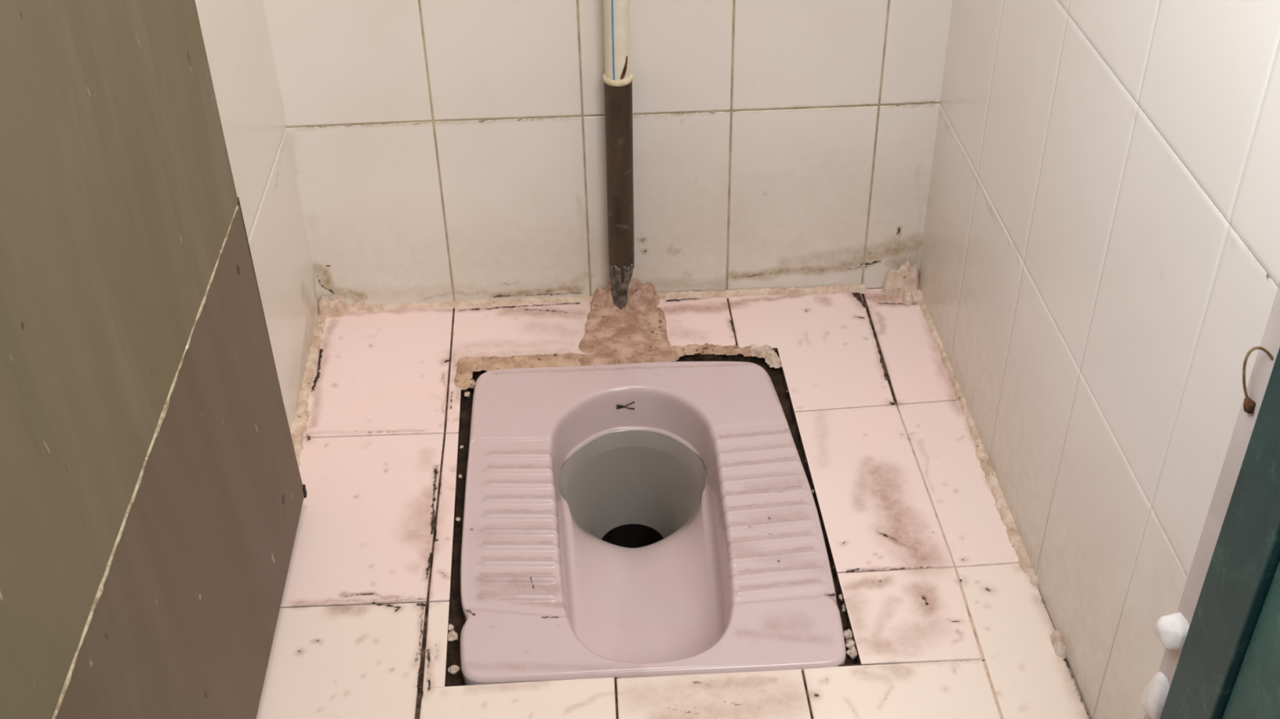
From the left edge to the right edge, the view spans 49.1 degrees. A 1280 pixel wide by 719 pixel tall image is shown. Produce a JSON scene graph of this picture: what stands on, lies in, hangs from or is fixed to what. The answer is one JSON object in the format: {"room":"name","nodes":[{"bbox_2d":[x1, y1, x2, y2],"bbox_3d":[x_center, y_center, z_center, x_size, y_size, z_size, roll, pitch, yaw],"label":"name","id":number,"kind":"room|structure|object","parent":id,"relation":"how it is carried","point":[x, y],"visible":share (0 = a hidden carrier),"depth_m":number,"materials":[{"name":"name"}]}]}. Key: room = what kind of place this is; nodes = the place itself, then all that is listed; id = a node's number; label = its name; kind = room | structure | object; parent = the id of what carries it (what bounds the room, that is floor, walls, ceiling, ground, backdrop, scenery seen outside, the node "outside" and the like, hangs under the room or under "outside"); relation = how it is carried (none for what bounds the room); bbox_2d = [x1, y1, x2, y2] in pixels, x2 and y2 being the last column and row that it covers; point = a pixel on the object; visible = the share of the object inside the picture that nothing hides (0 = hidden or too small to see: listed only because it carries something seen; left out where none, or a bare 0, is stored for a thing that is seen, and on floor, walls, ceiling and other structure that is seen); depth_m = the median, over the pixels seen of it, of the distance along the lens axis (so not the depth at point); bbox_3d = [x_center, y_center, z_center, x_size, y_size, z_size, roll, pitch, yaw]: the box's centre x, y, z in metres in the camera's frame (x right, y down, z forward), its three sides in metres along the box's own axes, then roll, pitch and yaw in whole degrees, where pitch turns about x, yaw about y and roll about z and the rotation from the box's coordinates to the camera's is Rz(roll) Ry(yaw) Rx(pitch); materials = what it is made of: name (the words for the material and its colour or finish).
{"room":"public restroom","nodes":[
{"label":"public restroom","id":0,"kind":"room"},
{"bbox_2d":[195,0,319,431],"bbox_3d":[-0.461,-0.675,0.856,0.002,2.440,1.220,-2,37,-1],"label":"wall","id":1,"kind":"structure","parent":0,"point":[235,33],"depth_m":1.74,"materials":[{"name":"beige tile"}]},
{"bbox_2d":[0,0,306,718],"bbox_3d":[-0.417,-0.343,0.732,0.036,1.982,0.940,-2,37,-1],"label":"wall","id":2,"kind":"structure","parent":1,"relation":"in","point":[153,492],"depth_m":1.09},
{"bbox_2d":[262,0,952,305],"bbox_3d":[-0.041,-1.048,1.337,0.962,2.440,0.001,-2,37,-1],"label":"wall","id":3,"kind":"structure","parent":0,"point":[442,151],"depth_m":1.90,"materials":[{"name":"beige tile"}]},
{"bbox_2d":[602,0,634,309],"bbox_3d":[-0.036,-1.027,1.316,0.053,2.368,0.040,-2,37,-1],"label":"pipe","id":4,"kind":"object","parent":3,"relation":"attached to","point":[617,77],"visible":1,"depth_m":1.86,"materials":[{"name":"brown plastic"}]},
{"bbox_2d":[256,288,1091,718],"bbox_3d":[0.046,0.506,1.299,1.349,0.035,1.960,-2,37,-1],"label":"floor","id":5,"kind":"structure","parent":0,"point":[929,578],"depth_m":1.67,"materials":[{"name":"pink tile"}]},
{"bbox_2d":[290,408,311,467],"bbox_3d":[-0.444,0.140,1.762,0.036,0.009,0.252,-2,37,-1],"label":"bead","id":6,"kind":"object","parent":5,"relation":"on","point":[299,426],"visible":0.29,"depth_m":1.82},
{"bbox_2d":[295,313,326,410],"bbox_3d":[-0.457,0.001,1.947,0.024,0.007,0.237,-2,37,-1],"label":"bead","id":7,"kind":"object","parent":5,"relation":"on","point":[307,382],"visible":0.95,"depth_m":1.94},
{"bbox_2d":[318,295,366,318],"bbox_3d":[-0.433,-0.076,2.032,0.073,0.028,0.029,-2,37,-1],"label":"mortar patch","id":8,"kind":"object","parent":5,"relation":"on","point":[337,308],"visible":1,"depth_m":2.03,"materials":[{"name":"beige concrete"}]},
{"bbox_2d":[448,623,453,631],"bbox_3d":[-0.212,0.299,1.564,0.010,0.007,0.009,-19,41,-22],"label":"crumb","id":9,"kind":"object","parent":5,"relation":"on","point":[451,627],"visible":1,"depth_m":1.56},
{"bbox_2d":[448,630,458,642],"bbox_3d":[-0.208,0.307,1.554,0.015,0.012,0.015,-19,40,-22],"label":"crumb","id":10,"kind":"object","parent":5,"relation":"on","point":[452,635],"visible":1,"depth_m":1.55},
{"bbox_2d":[447,665,461,675],"bbox_3d":[-0.201,0.335,1.515,0.014,0.010,0.012,-20,41,-23],"label":"crumb","id":11,"kind":"object","parent":5,"relation":"on","point":[453,669],"visible":1,"depth_m":1.51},
{"bbox_2d":[463,391,470,397],"bbox_3d":[-0.234,0.047,1.897,0.009,0.007,0.009,29,46,34],"label":"crumb","id":12,"kind":"object","parent":5,"relation":"on","point":[466,393],"visible":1,"depth_m":1.90,"materials":[{"name":"beige concrete"}]},
{"bbox_2d":[347,296,593,311],"bbox_3d":[-0.259,-0.081,2.050,0.421,0.008,0.011,-2,37,-1],"label":"bead","id":13,"kind":"object","parent":5,"relation":"on","point":[584,299],"visible":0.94,"depth_m":2.05},
{"bbox_2d":[469,379,475,389],"bbox_3d":[-0.229,0.034,1.915,0.013,0.009,0.015,-7,37,-7],"label":"crumb","id":14,"kind":"object","parent":5,"relation":"on","point":[473,384],"visible":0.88,"depth_m":1.91,"materials":[{"name":"beige concrete"}]},
{"bbox_2d":[453,352,582,390],"bbox_3d":[-0.168,0.013,1.924,0.194,0.007,0.075,-2,37,-1],"label":"mortar patch","id":15,"kind":"object","parent":5,"relation":"on","point":[465,366],"visible":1,"depth_m":1.93,"materials":[{"name":"beige concrete"}]},
{"bbox_2d":[577,278,670,359],"bbox_3d":[-0.024,-0.055,1.983,0.136,0.039,0.167,-2,37,-1],"label":"mortar patch","id":16,"kind":"object","parent":5,"relation":"on","point":[640,326],"visible":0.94,"depth_m":2.00,"materials":[{"name":"beige concrete"}]},
{"bbox_2d":[568,350,680,365],"bbox_3d":[-0.024,-0.003,1.940,0.161,0.008,0.033,-2,37,-1],"label":"mortar patch","id":17,"kind":"object","parent":5,"relation":"on","point":[655,356],"visible":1,"depth_m":1.94,"materials":[{"name":"beige concrete"}]},
{"bbox_2d":[460,361,845,685],"bbox_3d":[0.002,0.302,1.808,0.433,0.338,0.553,-2,37,-1],"label":"toilet","id":18,"kind":"object","parent":5,"relation":"in","point":[643,519],"visible":0.99,"depth_m":1.73,"materials":[{"name":"ceramic"}]},
{"bbox_2d":[669,342,764,358],"bbox_3d":[0.112,-0.016,1.951,0.149,0.011,0.028,1,37,3],"label":"mortar patch","id":19,"kind":"object","parent":5,"relation":"on","point":[690,349],"visible":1,"depth_m":1.95,"materials":[{"name":"beige concrete"}]},
{"bbox_2d":[656,283,866,299],"bbox_3d":[0.168,-0.098,2.058,0.339,0.011,0.011,-2,37,-1],"label":"bead","id":20,"kind":"object","parent":5,"relation":"on","point":[861,288],"visible":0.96,"depth_m":2.06},
{"bbox_2d":[750,343,782,368],"bbox_3d":[0.174,-0.008,1.936,0.046,0.015,0.048,-2,37,-1],"label":"mortar patch","id":21,"kind":"object","parent":5,"relation":"on","point":[771,357],"visible":1,"depth_m":1.94,"materials":[{"name":"beige concrete"}]},
{"bbox_2d":[841,604,845,612],"bbox_3d":[0.232,0.279,1.578,0.012,0.009,0.012,-23,42,-26],"label":"crumb","id":22,"kind":"object","parent":5,"relation":"on","point":[843,610],"visible":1,"depth_m":1.58,"materials":[{"name":"beige concrete"}]},
{"bbox_2d":[843,629,852,639],"bbox_3d":[0.229,0.303,1.546,0.013,0.009,0.012,22,43,28],"label":"crumb","id":23,"kind":"object","parent":5,"relation":"on","point":[847,633],"visible":1,"depth_m":1.54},
{"bbox_2d":[844,639,854,649],"bbox_3d":[0.231,0.312,1.535,0.014,0.011,0.013,9,38,13],"label":"crumb","id":24,"kind":"object","parent":5,"relation":"on","point":[850,643],"visible":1,"depth_m":1.53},
{"bbox_2d":[845,645,857,659],"bbox_3d":[0.232,0.319,1.526,0.014,0.010,0.014,-20,41,-23],"label":"crumb","id":25,"kind":"object","parent":5,"relation":"on","point":[852,652],"visible":1,"depth_m":1.52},
{"bbox_2d":[880,260,919,304],"bbox_3d":[0.385,-0.111,2.038,0.062,0.049,0.048,-2,37,-1],"label":"mortar patch","id":26,"kind":"object","parent":5,"relation":"on","point":[904,282],"visible":0.99,"depth_m":2.04,"materials":[{"name":"beige concrete"}]},
{"bbox_2d":[915,289,1038,588],"bbox_3d":[0.430,0.075,1.822,0.029,0.010,0.598,-3,37,-3],"label":"bead","id":27,"kind":"object","parent":5,"relation":"on","point":[1001,505],"visible":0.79,"depth_m":1.74},
{"bbox_2d":[1049,629,1066,658],"bbox_3d":[0.454,0.305,1.515,0.018,0.013,0.038,-2,37,-1],"label":"bead","id":28,"kind":"object","parent":5,"relation":"on","point":[1056,639],"visible":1,"depth_m":1.51},
{"bbox_2d":[918,0,1279,718],"bbox_3d":[0.419,-0.805,1.004,0.002,2.440,0.905,-3,37,-3],"label":"wall","id":29,"kind":"structure","parent":0,"point":[1099,273],"depth_m":1.34,"materials":[{"name":"beige tile"}]},
{"bbox_2d":[1140,671,1169,718],"bbox_3d":[0.472,0.305,1.268,0.032,0.059,0.031,-20,41,-24],"label":"lump","id":30,"kind":"object","parent":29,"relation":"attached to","point":[1153,698],"visible":0.71,"depth_m":1.26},
{"bbox_2d":[1143,282,1279,718],"bbox_3d":[0.505,-0.536,0.631,0.110,2.422,0.070,-2,37,-1],"label":"trim","id":31,"kind":"structure","parent":29,"relation":"attached to","point":[1263,366],"depth_m":1.11,"materials":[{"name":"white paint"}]},
{"bbox_2d":[1154,612,1189,651],"bbox_3d":[0.466,0.235,1.212,0.039,0.034,0.030,11,39,16],"label":"lump","id":32,"kind":"object","parent":31,"relation":"attached to","point":[1171,630],"visible":0.71,"depth_m":1.20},
{"bbox_2d":[1160,347,1279,718],"bbox_3d":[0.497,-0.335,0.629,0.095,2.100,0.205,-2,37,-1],"label":"door","id":33,"kind":"structure","parent":29,"relation":"in","point":[1228,667],"depth_m":1.08,"materials":[{"name":"green paint"}]},
{"bbox_2d":[1242,346,1273,413],"bbox_3d":[0.459,0.014,1.045,0.030,0.066,0.011,-2,37,-1],"label":"wire loop","id":34,"kind":"object","parent":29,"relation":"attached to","point":[1249,405],"visible":0.9,"depth_m":1.04,"materials":[{"name":"brown metal"}]}
]}

